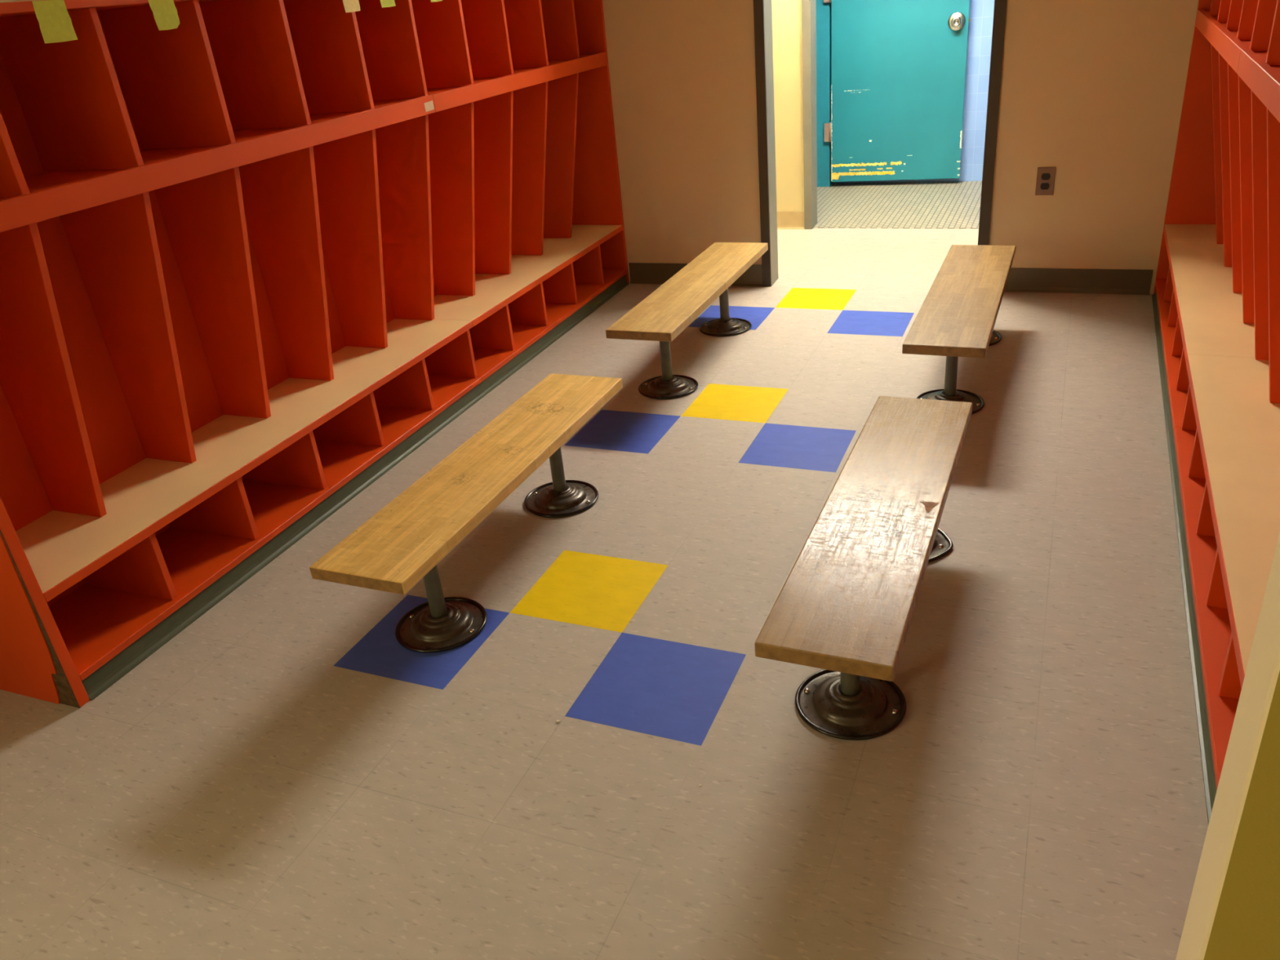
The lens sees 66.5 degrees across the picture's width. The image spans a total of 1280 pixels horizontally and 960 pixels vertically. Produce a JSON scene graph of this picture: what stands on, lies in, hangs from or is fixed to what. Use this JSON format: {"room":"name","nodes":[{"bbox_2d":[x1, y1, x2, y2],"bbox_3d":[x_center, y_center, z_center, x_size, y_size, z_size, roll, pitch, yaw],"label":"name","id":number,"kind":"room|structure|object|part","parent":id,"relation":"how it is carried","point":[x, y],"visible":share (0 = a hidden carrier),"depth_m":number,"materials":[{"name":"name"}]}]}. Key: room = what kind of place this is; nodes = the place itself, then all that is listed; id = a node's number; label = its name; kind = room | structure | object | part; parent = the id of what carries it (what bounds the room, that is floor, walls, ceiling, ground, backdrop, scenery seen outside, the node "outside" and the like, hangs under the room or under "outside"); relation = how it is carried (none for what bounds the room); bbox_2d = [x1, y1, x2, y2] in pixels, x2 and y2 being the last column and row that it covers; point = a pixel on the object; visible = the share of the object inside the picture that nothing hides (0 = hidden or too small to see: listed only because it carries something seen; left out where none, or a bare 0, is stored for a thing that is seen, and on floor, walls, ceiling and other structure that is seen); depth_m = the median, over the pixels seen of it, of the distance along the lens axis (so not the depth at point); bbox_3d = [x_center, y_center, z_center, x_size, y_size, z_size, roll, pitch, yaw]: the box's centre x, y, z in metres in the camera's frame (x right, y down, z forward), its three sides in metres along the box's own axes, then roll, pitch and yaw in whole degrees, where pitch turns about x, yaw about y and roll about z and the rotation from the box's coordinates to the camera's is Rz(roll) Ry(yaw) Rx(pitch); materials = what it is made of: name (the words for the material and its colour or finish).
{"room":"school cloakroom","nodes":[
{"label":"school cloakroom","id":0,"kind":"room"},
{"bbox_2d":[0,0,38,2],"bbox_3d":[-1.786,-0.615,1.795,0.085,2.500,6.735,6,29,22],"label":"wall","id":1,"kind":"structure","parent":0,"point":[1,1],"depth_m":2.30,"materials":[{"name":"beige paint"}]},
{"bbox_2d":[0,227,1208,959],"bbox_3d":[-0.112,0.443,2.155,7.315,0.001,8.167,6,29,22],"label":"floor","id":2,"kind":"structure","parent":0,"point":[283,777],"depth_m":2.05,"materials":[{"name":"beige tile"}]},
{"bbox_2d":[0,0,486,708],"bbox_3d":[-1.159,-0.553,2.723,0.351,1.433,1.873,6,29,21],"label":"locker","id":3,"kind":"object","parent":2,"relation":"on","point":[220,330],"visible":1,"depth_m":2.63,"materials":[{"name":"orange laminate"}]},
{"bbox_3d":[-1.498,-0.136,1.978,0.345,1.433,0.028,6,29,21],"label":"panel","id":4,"kind":"part","parent":3,"relation":"part of","materials":[{"name":"orange laminate"}]},
{"bbox_3d":[-1.382,-0.246,2.262,0.307,0.754,0.018,6,29,21],"label":"divider panel","id":5,"kind":"part","parent":3,"relation":"part of","materials":[{"name":"orange laminate"}]},
{"bbox_2d":[31,0,77,43],"bbox_3d":[-1.210,-0.949,2.016,0.005,0.080,0.080,6,29,22],"label":"paper note","id":6,"kind":"object","parent":3,"relation":"attached to","point":[55,25],"visible":1,"depth_m":2.02,"materials":[{"name":"yellow paper"}]},
{"bbox_3d":[-1.270,-0.385,2.510,0.307,0.754,0.018,6,29,21],"label":"divider panel","id":7,"kind":"part","parent":3,"relation":"part of","materials":[{"name":"orange laminate"}]},
{"bbox_2d":[147,0,179,30],"bbox_3d":[-1.101,-1.085,2.259,0.005,0.078,0.074,6,29,22],"label":"paper note","id":8,"kind":"object","parent":3,"relation":"attached to","point":[166,16],"visible":1,"depth_m":2.26,"materials":[{"name":"yellow paper"}]},
{"bbox_3d":[-1.310,-0.576,2.798,0.012,1.433,1.840,6,29,21],"label":"panel","id":9,"kind":"part","parent":3,"relation":"part of","materials":[{"name":"orange laminate"}]},
{"bbox_2d":[0,98,410,199],"bbox_3d":[-1.190,-0.868,2.581,0.312,0.023,1.840,6,29,21],"label":"shelf","id":10,"kind":"object","parent":3,"relation":"attached to","point":[42,177],"depth_m":2.51,"materials":[{"name":"orange laminate"}]},
{"bbox_3d":[-1.159,-0.523,2.757,0.307,0.754,0.018,6,29,21],"label":"divider panel","id":11,"kind":"part","parent":3,"relation":"part of","materials":[{"name":"orange laminate"}]},
{"bbox_3d":[-1.114,-0.188,2.926,0.331,0.002,1.839,6,29,21],"label":"seat","id":12,"kind":"part","parent":3,"relation":"part of","materials":[{"name":"beige laminate"}]},
{"bbox_3d":[-1.112,-0.176,2.932,0.332,0.024,1.840,6,29,21],"label":"seat","id":13,"kind":"part","parent":3,"relation":"part of","materials":[{"name":"beige laminate"}]},
{"bbox_3d":[-1.048,-0.661,3.004,0.307,0.754,0.018,6,29,21],"label":"divider panel","id":14,"kind":"part","parent":3,"relation":"part of","materials":[{"name":"orange laminate"}]},
{"bbox_3d":[-0.936,-0.799,3.252,0.307,0.754,0.018,6,29,21],"label":"divider panel","id":15,"kind":"part","parent":3,"relation":"part of","materials":[{"name":"orange laminate"}]},
{"bbox_2d":[342,0,359,12],"bbox_3d":[-0.842,-1.405,2.833,0.005,0.082,0.073,6,29,22],"label":"paper note","id":16,"kind":"object","parent":3,"relation":"attached to","point":[350,6],"visible":1,"depth_m":2.84,"materials":[{"name":"yellow paper"}]},
{"bbox_2d":[379,0,395,7],"bbox_3d":[-0.776,-1.488,2.979,0.005,0.079,0.072,6,29,22],"label":"paper note","id":17,"kind":"object","parent":3,"relation":"attached to","point":[384,3],"visible":1,"depth_m":2.99,"materials":[{"name":"yellow paper"}]},
{"bbox_3d":[-0.825,-0.938,3.499,0.307,0.754,0.018,6,29,21],"label":"divider panel","id":18,"kind":"part","parent":3,"relation":"part of","materials":[{"name":"orange laminate"}]},
{"bbox_2d":[423,100,434,111],"bbox_3d":[-0.701,-1.242,3.243,0.001,0.030,0.053,6,29,21],"label":"scrap","id":19,"kind":"object","parent":3,"relation":"attached to","point":[428,106],"visible":1,"depth_m":3.24,"materials":[{"name":"beige paper"}]},
{"bbox_2d":[309,373,622,653],"bbox_3d":[-0.372,0.073,2.596,0.244,0.300,1.151,6,29,22],"label":"bench","id":20,"kind":"object","parent":2,"relation":"on","point":[403,544],"visible":1,"depth_m":2.38,"materials":[{"name":"brown wood"}]},
{"bbox_3d":[-0.500,0.225,2.327,0.041,0.238,0.041,6,29,22],"label":"post","id":21,"kind":"part","parent":20,"relation":"part of","materials":[{"name":"grey metal"}]},
{"bbox_3d":[-0.248,-0.073,2.858,0.041,0.238,0.041,6,29,22],"label":"post","id":22,"kind":"part","parent":20,"relation":"part of","materials":[{"name":"grey metal"}]},
{"bbox_2d":[411,0,629,394],"bbox_3d":[-0.545,-1.315,4.086,0.351,1.433,1.482,6,29,21],"label":"locker","id":23,"kind":"object","parent":2,"relation":"on","point":[528,237],"visible":0.78,"depth_m":4.08,"materials":[{"name":"orange laminate"}]},
{"bbox_3d":[-0.705,-1.327,4.140,0.012,1.433,1.464,6,29,21],"label":"panel","id":24,"kind":"part","parent":23,"relation":"part of","materials":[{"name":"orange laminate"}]},
{"bbox_3d":[-0.713,-1.076,3.746,0.307,0.754,0.018,6,29,21],"label":"divider panel","id":25,"kind":"part","parent":23,"relation":"part of","materials":[{"name":"orange laminate"}]},
{"bbox_3d":[-0.602,-1.214,3.994,0.307,0.754,0.018,6,29,21],"label":"divider panel","id":26,"kind":"part","parent":23,"relation":"part of","materials":[{"name":"orange laminate"}]},
{"bbox_2d":[426,54,589,94],"bbox_3d":[-0.586,-1.619,3.923,0.312,0.023,1.464,6,29,21],"label":"shelf","id":27,"kind":"object","parent":23,"relation":"attached to","point":[557,66],"depth_m":3.91,"materials":[{"name":"orange laminate"}]},
{"bbox_3d":[-0.509,-0.938,4.269,0.331,0.002,1.463,6,29,21],"label":"seat","id":28,"kind":"part","parent":23,"relation":"part of","materials":[{"name":"beige laminate"}]},
{"bbox_3d":[-0.490,-1.353,4.241,0.307,0.754,0.018,6,29,21],"label":"divider panel","id":29,"kind":"part","parent":23,"relation":"part of","materials":[{"name":"orange laminate"}]},
{"bbox_3d":[-0.507,-0.927,4.274,0.332,0.024,1.464,6,29,21],"label":"seat","id":30,"kind":"part","parent":23,"relation":"part of","materials":[{"name":"beige laminate"}]},
{"bbox_3d":[-0.379,-1.491,4.488,0.307,0.754,0.018,6,29,21],"label":"divider panel","id":31,"kind":"part","parent":23,"relation":"part of","materials":[{"name":"orange laminate"}]},
{"bbox_3d":[-0.280,-1.648,4.682,0.345,1.433,0.018,6,29,21],"label":"panel","id":32,"kind":"part","parent":23,"relation":"part of","materials":[{"name":"orange laminate"}]},
{"bbox_2d":[605,242,768,399],"bbox_3d":[0.231,-0.640,3.866,0.244,0.300,1.183,6,29,22],"label":"bench","id":33,"kind":"object","parent":2,"relation":"on","point":[670,308],"visible":1,"depth_m":3.65,"materials":[{"name":"brown wood"}]},
{"bbox_3d":[0.093,-0.475,3.575,0.041,0.238,0.041,6,29,22],"label":"post","id":34,"kind":"part","parent":33,"relation":"part of","materials":[{"name":"grey metal"}]},
{"bbox_3d":[0.354,-0.785,4.127,0.041,0.238,0.041,6,29,22],"label":"post","id":35,"kind":"part","parent":33,"relation":"part of","materials":[{"name":"grey metal"}]},
{"bbox_2d":[754,395,972,740],"bbox_3d":[0.552,0.175,2.216,0.244,0.301,1.151,7,30,23],"label":"bench","id":36,"kind":"object","parent":2,"relation":"on","point":[845,606],"visible":1,"depth_m":1.98,"materials":[{"name":"brown wood"}]},
{"bbox_3d":[0.420,0.329,1.945,0.041,0.238,0.041,7,30,23],"label":"post","id":37,"kind":"part","parent":36,"relation":"part of","materials":[{"name":"grey metal"}]},
{"bbox_2d":[902,244,1015,414],"bbox_3d":[1.156,-0.538,3.486,0.244,0.300,1.183,6,30,22],"label":"bench","id":38,"kind":"object","parent":2,"relation":"on","point":[957,317],"visible":0.83,"depth_m":3.26,"materials":[{"name":"beige wood"}]},
{"bbox_3d":[1.030,-0.389,3.223,0.041,0.238,0.041,6,30,22],"label":"post","id":39,"kind":"part","parent":38,"relation":"part of","materials":[{"name":"grey metal"}]},
{"bbox_2d":[1151,0,1258,448],"bbox_3d":[1.946,-1.050,3.086,0.351,1.433,1.526,7,30,23],"label":"locker","id":40,"kind":"object","parent":2,"relation":"on","point":[1202,298],"visible":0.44,"depth_m":3.25,"materials":[{"name":"orange laminate"}]},
{"bbox_3d":[1.978,-0.663,3.277,0.332,0.024,1.508,7,30,23],"label":"seat","id":41,"kind":"part","parent":40,"relation":"part of","materials":[{"name":"orange laminate"}]},
{"bbox_3d":[2.242,-1.391,3.690,0.345,1.433,0.018,7,30,23],"label":"panel","id":42,"kind":"part","parent":40,"relation":"part of","materials":[{"name":"orange laminate"}]},
{"bbox_3d":[1.978,-0.674,3.271,0.331,0.002,1.507,7,30,23],"label":"seat","id":43,"kind":"part","parent":40,"relation":"part of","materials":[{"name":"beige laminate"}]},
{"bbox_3d":[2.132,-1.213,3.459,0.307,0.754,0.018,7,30,23],"label":"divider panel","id":44,"kind":"part","parent":40,"relation":"part of","materials":[{"name":"orange laminate"}]},
{"bbox_3d":[2.013,-1.076,3.214,0.307,0.754,0.018,7,30,23],"label":"divider panel","id":45,"kind":"part","parent":40,"relation":"part of","materials":[{"name":"orange laminate"}]},
{"bbox_2d":[1205,10,1251,48],"bbox_3d":[1.918,-1.353,2.918,0.312,0.023,1.508,7,30,23],"label":"shelf","id":46,"kind":"object","parent":40,"relation":"attached to","point":[1243,40],"depth_m":2.83,"materials":[{"name":"orange laminate"}]},
{"bbox_3d":[1.895,-0.938,2.970,0.307,0.754,0.018,7,30,23],"label":"divider panel","id":47,"kind":"part","parent":40,"relation":"part of","materials":[{"name":"orange laminate"}]},
{"bbox_3d":[1.776,-0.801,2.725,0.307,0.754,0.018,7,30,23],"label":"divider panel","id":48,"kind":"part","parent":40,"relation":"part of","materials":[{"name":"orange laminate"}]},
{"bbox_2d":[1168,0,1279,824],"bbox_3d":[1.286,-0.284,1.722,0.351,1.433,1.868,7,30,23],"label":"locker","id":49,"kind":"object","parent":2,"relation":"on","point":[1224,455],"visible":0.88,"depth_m":2.19,"materials":[{"name":"orange laminate"}]},
{"bbox_3d":[1.326,0.093,1.932,0.332,0.024,1.840,7,30,23],"label":"seat","id":50,"kind":"part","parent":49,"relation":"part of","materials":[{"name":"orange laminate"}]},
{"bbox_3d":[1.326,0.082,1.926,0.331,0.002,1.840,7,30,23],"label":"seat","id":51,"kind":"part","parent":49,"relation":"part of","materials":[{"name":"beige laminate"}]},
{"bbox_3d":[1.658,-0.663,2.481,0.307,0.754,0.018,7,30,23],"label":"divider panel","id":52,"kind":"part","parent":49,"relation":"part of","materials":[{"name":"orange laminate"}]},
{"bbox_2d":[1254,51,1279,74],"bbox_3d":[1.267,-0.597,1.573,0.312,0.023,1.840,7,30,23],"label":"shelf","id":53,"kind":"object","parent":49,"relation":"attached to","point":[1272,65],"depth_m":2.10,"materials":[{"name":"orange laminate"}]},
{"bbox_3d":[1.539,-0.526,2.236,0.307,0.754,0.018,7,30,23],"label":"divider panel","id":54,"kind":"part","parent":49,"relation":"part of","materials":[{"name":"orange laminate"}]},
{"bbox_2d":[771,0,804,211],"bbox_3d":[1.279,-2.541,4.944,7.300,2.500,0.110,6,29,21],"label":"wall","id":55,"kind":"structure","parent":0,"point":[787,30],"depth_m":5.35,"materials":[{"name":"yellow paint"}]},
{"bbox_2d":[777,211,804,229],"bbox_3d":[1.363,-1.449,5.440,7.300,0.100,0.015,6,29,21],"label":"baseboard","id":56,"kind":"structure","parent":55,"relation":"attached to","point":[785,220],"depth_m":5.63,"materials":[{"name":"beige rubber"}]},
{"bbox_2d":[801,0,817,229],"bbox_3d":[1.357,-2.377,5.000,1.035,2.145,0.136,6,29,21],"label":"trim","id":57,"kind":"structure","parent":55,"relation":"attached to","point":[808,7],"depth_m":5.34,"materials":[{"name":"beige paint"}]},
{"bbox_2d":[813,181,982,228],"bbox_3d":[1.708,-1.714,6.017,3.800,0.023,1.400,6,29,22],"label":"floor","id":58,"kind":"structure","parent":0,"point":[940,204],"depth_m":5.93,"materials":[{"name":"tile"}]},
{"bbox_2d":[602,0,1198,293],"bbox_3d":[0.945,-2.028,4.011,3.550,2.500,0.120,6,29,21],"label":"wall","id":59,"kind":"structure","parent":0,"point":[1091,91],"depth_m":4.10,"materials":[{"name":"beige paint"}]},
{"bbox_2d":[628,262,762,286],"bbox_3d":[0.267,-1.012,4.798,0.688,0.103,0.015,6,29,21],"label":"baseboard","id":60,"kind":"structure","parent":59,"relation":"attached to","point":[640,273],"depth_m":4.85,"materials":[{"name":"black rubber"}]},
{"bbox_2d":[753,0,778,286],"bbox_3d":[0.540,-1.907,4.255,0.043,2.135,0.140,6,29,21],"label":"trim","id":61,"kind":"structure","parent":59,"relation":"attached to","point":[762,12],"depth_m":4.39,"materials":[{"name":"beige paint"}]},
{"bbox_2d":[977,0,1007,244],"bbox_3d":[1.440,-1.816,3.904,0.046,2.135,0.140,6,29,21],"label":"trim","id":62,"kind":"structure","parent":59,"relation":"attached to","point":[1000,6],"depth_m":4.00,"materials":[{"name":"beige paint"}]},
{"bbox_2d":[1035,166,1055,195],"bbox_3d":[1.681,-1.238,4.045,0.070,0.114,0.008,6,29,21],"label":"wall outlet","id":63,"kind":"object","parent":59,"relation":"attached to","point":[1045,182],"visible":1,"depth_m":4.04,"materials":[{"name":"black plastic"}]},
{"bbox_2d":[1040,182,1049,189],"bbox_3d":[1.682,-1.220,4.052,0.035,0.027,0.002,6,29,21],"label":"socket","id":64,"kind":"object","parent":63,"relation":"attached to","point":[1042,185],"depth_m":4.05,"materials":[{"name":"plastic"}]},
{"bbox_2d":[1041,173,1050,180],"bbox_3d":[1.678,-1.255,4.034,0.035,0.027,0.002,6,29,21],"label":"socket","id":65,"kind":"object","parent":63,"relation":"attached to","point":[1045,176],"depth_m":4.03,"materials":[{"name":"plastic"}]},
{"bbox_2d":[1004,267,1152,294],"bbox_3d":[1.832,-0.855,4.188,0.650,0.103,0.015,6,29,21],"label":"baseboard","id":66,"kind":"structure","parent":59,"relation":"attached to","point":[1085,281],"depth_m":4.17,"materials":[{"name":"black rubber"}]},
{"bbox_2d":[832,0,994,182],"bbox_3d":[1.764,-3.103,5.944,3.600,2.500,0.087,6,29,22],"label":"wall","id":67,"kind":"structure","parent":0,"point":[981,11],"depth_m":6.12,"materials":[{"name":"blue paint"}]},
{"bbox_2d":[816,0,832,186],"bbox_3d":[1.148,-2.916,6.191,0.133,2.047,0.089,6,29,22],"label":"trim","id":68,"kind":"structure","parent":67,"relation":"attached to","point":[823,9],"depth_m":6.33,"materials":[{"name":"teal paint"}]},
{"bbox_2d":[823,0,971,182],"bbox_3d":[1.565,-2.851,5.967,0.879,1.992,0.114,4,29,19],"label":"door","id":69,"kind":"structure","parent":67,"relation":"in","point":[898,67],"depth_m":6.16,"materials":[{"name":"teal paint"}]},
{"bbox_3d":[1.903,-2.755,5.865,0.104,0.104,0.069,4,29,19],"label":"knob","id":70,"kind":"part","parent":69,"relation":"part of","materials":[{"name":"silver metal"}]},
{"bbox_2d":[1175,533,1279,959],"bbox_3d":[1.726,-0.177,0.258,2.500,2.500,0.105,6,29,22],"label":"wall","id":71,"kind":"structure","parent":0,"point":[1233,912],"depth_m":1.04,"materials":[{"name":"beige paint"}]}
]}

